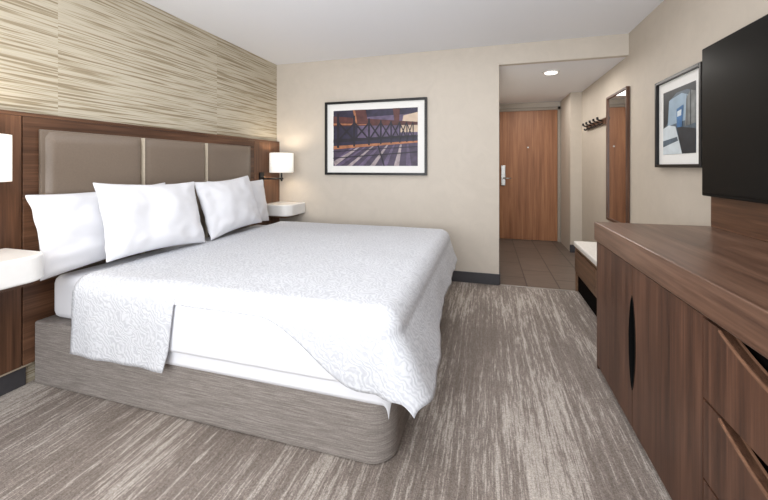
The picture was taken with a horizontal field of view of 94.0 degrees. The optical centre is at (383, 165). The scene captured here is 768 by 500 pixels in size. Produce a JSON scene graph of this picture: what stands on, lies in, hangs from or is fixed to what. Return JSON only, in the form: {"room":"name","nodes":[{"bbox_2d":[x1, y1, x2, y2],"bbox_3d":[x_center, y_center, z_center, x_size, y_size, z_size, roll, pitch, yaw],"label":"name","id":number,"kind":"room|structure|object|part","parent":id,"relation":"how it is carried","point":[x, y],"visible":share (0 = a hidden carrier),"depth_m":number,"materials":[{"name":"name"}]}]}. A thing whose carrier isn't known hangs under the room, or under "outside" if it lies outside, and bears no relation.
{"room":"hotel room","nodes":[
{"label":"hotel room","id":0,"kind":"room"},
{"bbox_2d":[0,0,276,382],"bbox_3d":[-2.081,-0.010,1.797,0.100,2.420,5.490,0,0,16],"label":"wall","id":1,"kind":"structure","parent":0,"point":[133,62],"depth_m":2.55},
{"bbox_2d":[0,366,25,395],"bbox_3d":[-2.382,1.147,0.557,0.014,0.105,2.940,0,0,16],"label":"baseboard","id":2,"kind":"structure","parent":1,"relation":"attached to","point":[16,379],"depth_m":1.91,"materials":[{"name":"grey plastic"}]},
{"bbox_2d":[0,109,279,376],"bbox_3d":[-1.763,0.401,2.641,0.039,1.386,3.489,0,0,16],"label":"panelling","id":3,"kind":"object","parent":1,"relation":"attached to","point":[20,308],"visible":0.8,"depth_m":1.96,"materials":[{"name":"brown wood"}]},
{"bbox_2d":[0,134,11,181],"bbox_3d":[-1.876,0.062,1.607,0.320,0.415,0.260,0,0,16],"label":"wall lamp","id":4,"kind":"object","parent":3,"relation":"attached to","point":[5,139],"visible":1,"depth_m":1.63,"materials":[{"name":"white fabric"}]},
{"bbox_3d":[-2.109,0.405,1.449,0.039,1.350,1.006,0,0,16],"label":"panel","id":5,"kind":"part","parent":3,"relation":"part of","materials":[{"name":"brown wood"}]},
{"bbox_3d":[-2.107,1.087,1.476,0.027,0.014,1.060,0,0,16],"label":"rail","id":6,"kind":"part","parent":3,"relation":"part of","materials":[{"name":"brown wood"}]},
{"bbox_2d":[0,248,43,292],"bbox_3d":[-1.881,0.500,1.538,0.350,0.150,0.585,0,0,16],"label":"nightstand","id":7,"kind":"object","parent":3,"relation":"attached to","point":[19,268],"visible":1,"depth_m":1.66,"materials":[{"name":"white paint"}]},
{"bbox_3d":[-1.764,-0.281,2.641,0.037,0.021,3.489,0,0,16],"label":"rail","id":8,"kind":"part","parent":3,"relation":"part of","materials":[{"name":"brown wood"}]},
{"bbox_2d":[39,129,250,280],"bbox_3d":[-1.650,0.217,2.872,0.047,0.845,1.835,0,0,16],"label":"headboard","id":9,"kind":"object","parent":3,"relation":"attached to","point":[69,162],"visible":0.44,"depth_m":2.44,"materials":[{"name":"beige fabric"}]},
{"bbox_3d":[-1.812,0.216,2.286,0.028,0.828,0.582,0,0,16],"label":"panel","id":10,"kind":"part","parent":9,"relation":"part of","materials":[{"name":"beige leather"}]},
{"bbox_3d":[-1.646,0.216,2.858,0.028,0.828,0.592,0,0,16],"label":"panel","id":11,"kind":"part","parent":9,"relation":"part of","materials":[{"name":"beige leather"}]},
{"bbox_3d":[-1.477,0.216,3.441,0.028,0.828,0.607,0,0,16],"label":"panel","id":12,"kind":"part","parent":9,"relation":"part of","materials":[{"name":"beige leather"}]},
{"bbox_3d":[-1.344,0.405,4.083,0.039,1.350,0.485,0,0,16],"label":"panel","id":13,"kind":"part","parent":3,"relation":"part of","materials":[{"name":"brown wood"}]},
{"bbox_2d":[259,153,293,182],"bbox_3d":[-1.178,0.062,4.010,0.320,0.415,0.275,0,0,16],"label":"wall lamp","id":14,"kind":"object","parent":3,"relation":"attached to","point":[281,163],"visible":0.96,"depth_m":3.91,"materials":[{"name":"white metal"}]},
{"bbox_3d":[-1.351,0.170,3.954,0.020,0.200,0.070,0,0,16],"label":"plate","id":15,"kind":"part","parent":14,"relation":"part of","materials":[{"name":"black metal"}]},
{"bbox_3d":[-1.189,0.073,4.003,0.323,0.193,0.114,0,0,-9],"label":"lamp arm","id":16,"kind":"part","parent":14,"relation":"part of","materials":[{"name":"black metal"}]},
{"bbox_3d":[-1.147,-0.036,4.009,0.260,0.217,0.260,0,0,16],"label":"lamp shade","id":17,"kind":"part","parent":14,"relation":"part of","materials":[{"name":"fabric"}]},
{"bbox_2d":[267,201,304,217],"bbox_3d":[-1.141,0.500,4.085,0.350,0.150,0.370,0,0,16],"label":"nightstand","id":18,"kind":"object","parent":3,"relation":"attached to","point":[280,209],"visible":0.95,"depth_m":3.93,"materials":[{"name":"white paint"}]},
{"bbox_2d":[0,238,671,499],"bbox_3d":[0.067,1.240,2.391,3.894,0.081,7.830,0,0,16],"label":"floor","id":19,"kind":"structure","parent":0,"point":[521,407],"depth_m":1.57,"materials":[{"name":"carpet"}]},
{"bbox_2d":[35,225,444,463],"bbox_3d":[-0.677,0.901,2.615,2.050,0.599,1.954,0,0,16],"label":"bed","id":20,"kind":"object","parent":19,"relation":"on","point":[320,415],"visible":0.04,"depth_m":1.61,"materials":[{"name":"grey fabric"}]},
{"bbox_2d":[25,182,164,280],"bbox_3d":[-1.687,0.356,2.240,0.207,0.468,0.855,0,0,16],"label":"pillow","id":21,"kind":"object","parent":20,"relation":"on","point":[70,228],"visible":0.48,"depth_m":1.95,"materials":[{"name":"white fabric"}]},
{"bbox_3d":[-0.681,0.732,2.619,1.930,0.243,1.850,0,0,16],"label":"mattress","id":22,"kind":"part","parent":20,"relation":"part of","materials":[{"name":"white fabric"}]},
{"bbox_2d":[207,179,268,220],"bbox_3d":[-1.354,0.350,3.393,0.194,0.443,0.790,0,0,15],"label":"pillow","id":23,"kind":"object","parent":20,"relation":"on","point":[258,185],"visible":0.22,"depth_m":3.60,"materials":[{"name":"white fabric"}]},
{"bbox_2d":[169,305,338,381],"bbox_3d":[-0.504,0.751,2.565,1.722,0.329,1.988,0,0,16],"label":"sheet","id":24,"kind":"object","parent":20,"relation":"on","point":[255,341],"visible":0.05,"depth_m":1.57,"materials":[{"name":"white fabric"}]},
{"bbox_2d":[70,221,457,417],"bbox_3d":[-0.433,0.759,2.530,1.849,0.396,2.101,0,0,16],"label":"coverlet","id":25,"kind":"object","parent":24,"relation":"on","point":[366,302],"visible":1,"depth_m":1.74,"materials":[{"name":"white fabric"}]},
{"bbox_2d":[93,182,204,262],"bbox_3d":[-1.471,0.326,2.318,0.212,0.459,0.691,0,0,22],"label":"pillow","id":26,"kind":"object","parent":25,"relation":"on","point":[136,219],"visible":1,"depth_m":2.20,"materials":[{"name":"white fabric"}]},
{"bbox_2d":[194,175,261,239],"bbox_3d":[-1.284,0.322,3.008,0.228,0.469,0.708,0,0,16],"label":"pillow","id":27,"kind":"object","parent":25,"relation":"on","point":[227,206],"visible":1,"depth_m":2.86,"materials":[{"name":"white fabric"}]},
{"bbox_2d":[574,241,596,316],"bbox_3d":[1.855,0.963,2.736,0.445,0.475,1.410,0,0,16],"label":"bench","id":28,"kind":"object","parent":19,"relation":"on","point":[585,252],"visible":0.23,"depth_m":3.09,"materials":[{"name":"brown wood"}]},
{"bbox_3d":[1.749,0.905,3.116,0.020,0.200,0.660,0,0,16],"label":"drawer","id":29,"kind":"part","parent":28,"relation":"part of","materials":[{"name":"brown wood"}]},
{"bbox_3d":[1.862,0.988,2.734,0.430,0.425,1.390,0,0,16],"label":"bench frame","id":30,"kind":"part","parent":28,"relation":"part of","materials":[{"name":"brown wood"}]},
{"bbox_3d":[1.562,0.905,2.475,0.020,0.200,0.665,0,0,16],"label":"drawer","id":31,"kind":"part","parent":28,"relation":"part of","materials":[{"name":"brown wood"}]},
{"bbox_2d":[594,222,767,499],"bbox_3d":[1.296,0.766,1.146,0.634,0.868,1.884,0,0,16],"label":"dresser","id":32,"kind":"object","parent":19,"relation":"on","point":[682,310],"visible":0.99,"depth_m":1.21,"materials":[{"name":"brown wood"}]},
{"bbox_3d":[1.197,0.809,1.858,0.022,0.722,0.532,0,0,16],"label":"cabinet door","id":33,"kind":"part","parent":32,"relation":"part of","materials":[{"name":"brown wood"}]},
{"bbox_3d":[1.139,0.792,1.614,0.052,0.425,0.042,0,0,16],"label":"door pull","id":34,"kind":"part","parent":32,"relation":"part of","materials":[{"name":"black"}]},
{"bbox_3d":[1.130,0.792,1.580,0.052,0.425,0.042,0,0,16],"label":"door pull","id":35,"kind":"part","parent":32,"relation":"part of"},
{"bbox_3d":[1.045,0.809,1.336,0.022,0.722,0.546,0,0,16],"label":"cabinet door","id":36,"kind":"part","parent":32,"relation":"part of","materials":[{"name":"brown wood"}]},
{"bbox_3d":[0.864,1.055,0.711,0.022,0.230,0.748,0,0,16],"label":"drawer","id":37,"kind":"part","parent":32,"relation":"part of","materials":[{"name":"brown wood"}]},
{"bbox_3d":[0.864,0.816,0.711,0.022,0.232,0.748,0,0,16],"label":"drawer","id":38,"kind":"part","parent":32,"relation":"part of","materials":[{"name":"brown wood"}]},
{"bbox_3d":[0.864,0.574,0.711,0.022,0.237,0.748,0,0,16],"label":"drawer","id":39,"kind":"part","parent":32,"relation":"part of","materials":[{"name":"brown wood"}]},
{"bbox_2d":[711,197,767,241],"bbox_3d":[1.612,0.205,1.234,0.077,0.251,1.470,0,0,16],"label":"wood panel","id":40,"kind":"object","parent":32,"relation":"on","point":[749,219],"visible":0.55,"depth_m":1.71,"materials":[{"name":"brown wood"}]},
{"bbox_2d":[702,14,767,203],"bbox_3d":[1.587,-0.236,1.249,0.135,0.792,1.405,0,0,16],"label":"television","id":41,"kind":"object","parent":40,"relation":"attached to","point":[735,66],"visible":1,"depth_m":1.66,"materials":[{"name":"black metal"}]},
{"bbox_3d":[0.870,0.737,0.726,0.035,0.073,0.556,0,0,16],"label":"drawer pull","id":42,"kind":"part","parent":32,"relation":"part of","materials":[{"name":"brown wood"}]},
{"bbox_3d":[0.870,0.491,0.726,0.035,0.073,0.556,0,0,16],"label":"drawer pull","id":43,"kind":"part","parent":32,"relation":"part of","materials":[{"name":"brown wood"}]},
{"bbox_2d":[142,0,663,64],"bbox_3d":[-0.260,-1.270,1.268,3.894,0.100,5.490,0,0,16],"label":"ceiling","id":44,"kind":"structure","parent":0,"point":[279,32],"depth_m":3.02,"materials":[{"name":"paint"}]},
{"bbox_2d":[277,33,628,273],"bbox_3d":[0.492,-0.010,3.856,3.694,2.420,0.100,0,0,16],"label":"wall","id":45,"kind":"structure","parent":0,"point":[458,195],"depth_m":3.80,"materials":[{"name":"beige paint"}]},
{"bbox_2d":[325,97,426,174],"bbox_3d":[-0.110,-0.315,3.960,1.180,0.830,0.034,0,0,16],"label":"picture frame","id":46,"kind":"object","parent":45,"relation":"attached to","point":[380,136],"visible":1,"depth_m":3.95,"materials":[{"name":"black metal"}]},
{"bbox_2d":[333,107,417,165],"bbox_3d":[-0.110,-0.314,3.957,0.979,0.630,0.013,0,0,16],"label":"print","id":47,"kind":"object","parent":46,"relation":"attached to","point":[362,136],"depth_m":3.96,"materials":[{"name":"paper"}]},
{"bbox_2d":[452,271,498,284],"bbox_3d":[0.147,1.145,3.898,2.107,0.110,0.012,0,0,16],"label":"baseboard","id":48,"kind":"structure","parent":45,"relation":"attached to","point":[458,276],"depth_m":3.66,"materials":[{"name":"grey plastic"}]},
{"bbox_2d":[499,102,559,240],"bbox_3d":[2.401,-0.010,5.842,1.137,2.420,0.100,0,0,16],"label":"wall","id":49,"kind":"structure","parent":0,"point":[543,104],"depth_m":5.80,"materials":[{"name":"beige paint"}]},
{"bbox_2d":[499,106,560,241],"bbox_3d":[2.310,0.130,5.758,0.973,2.139,0.110,0,0,16],"label":"door","id":50,"kind":"structure","parent":49,"relation":"in","point":[529,138],"depth_m":5.77,"materials":[{"name":"brown wood"}]},
{"bbox_3d":[1.957,0.155,5.875,0.070,0.330,0.025,0,0,16],"label":"lock plate","id":51,"kind":"part","parent":50,"relation":"part of","materials":[{"name":"metal"}]},
{"bbox_2d":[500,284,574,291],"bbox_3d":[1.496,1.198,3.525,0.693,0.004,0.020,0,0,16],"label":"trim","id":52,"kind":"structure","parent":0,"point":[500,284],"depth_m":3.52,"materials":[{"name":"metal"}]},
{"bbox_2d":[499,57,625,103],"bbox_3d":[2.055,-1.050,4.651,1.137,0.060,2.380,0,0,16],"label":"ceiling","id":53,"kind":"structure","parent":0,"point":[527,83],"depth_m":4.22,"materials":[{"name":"paint"}]},
{"bbox_2d":[543,70,559,74],"bbox_3d":[1.810,-1.012,3.879,0.170,0.016,0.170,0,0,16],"label":"recessed light","id":54,"kind":"object","parent":53,"relation":"in","point":[548,72],"visible":1,"depth_m":3.84,"materials":[{"name":"white paint"}]},
{"bbox_2d":[560,92,581,250],"bbox_3d":[2.762,0.089,5.305,0.144,2.219,0.730,0,0,16],"label":"wall pier","id":55,"kind":"object","parent":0,"point":[571,105],"visible":0.86,"depth_m":4.97,"materials":[{"name":"beige paint"}]},
{"bbox_2d":[570,244,574,252],"bbox_3d":[2.647,1.145,4.952,0.140,0.109,0.012,0,0,16],"label":"baseboard","id":56,"kind":"object","parent":55,"relation":"attached to","point":[572,247],"visible":0.45,"depth_m":4.96,"materials":[{"name":"grey plastic"}]},
{"bbox_2d":[582,0,767,241],"bbox_3d":[1.902,-0.010,1.910,0.100,2.420,7.930,0,0,16],"label":"wall","id":57,"kind":"structure","parent":0,"point":[671,39],"depth_m":2.79,"materials":[{"name":"beige paint"}]},
{"bbox_2d":[582,117,605,130],"bbox_3d":[2.495,-0.498,4.284,0.085,0.097,0.780,0,0,16],"label":"coat rack","id":58,"kind":"object","parent":57,"relation":"attached to","point":[598,122],"visible":0.97,"depth_m":4.17,"materials":[{"name":"brown wood"}]},
{"bbox_2d":[606,86,629,222],"bbox_3d":[2.311,-0.080,3.551,0.029,1.300,0.590,0,0,16],"label":"wall mirror","id":59,"kind":"object","parent":57,"relation":"attached to","point":[618,103],"visible":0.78,"depth_m":3.51,"materials":[{"name":"brown mirror"}]},
{"bbox_2d":[655,61,701,167],"bbox_3d":[1.977,-0.305,2.409,0.034,0.630,0.610,0,0,16],"label":"picture frame","id":60,"kind":"object","parent":57,"relation":"attached to","point":[678,97],"visible":0.84,"depth_m":2.38,"materials":[{"name":"black metal"}]},
{"bbox_2d":[663,80,695,154],"bbox_3d":[1.979,-0.305,2.409,0.003,0.446,0.426,0,0,16],"label":"print","id":61,"kind":"object","parent":60,"relation":"attached to","point":[679,101],"depth_m":2.38}
]}

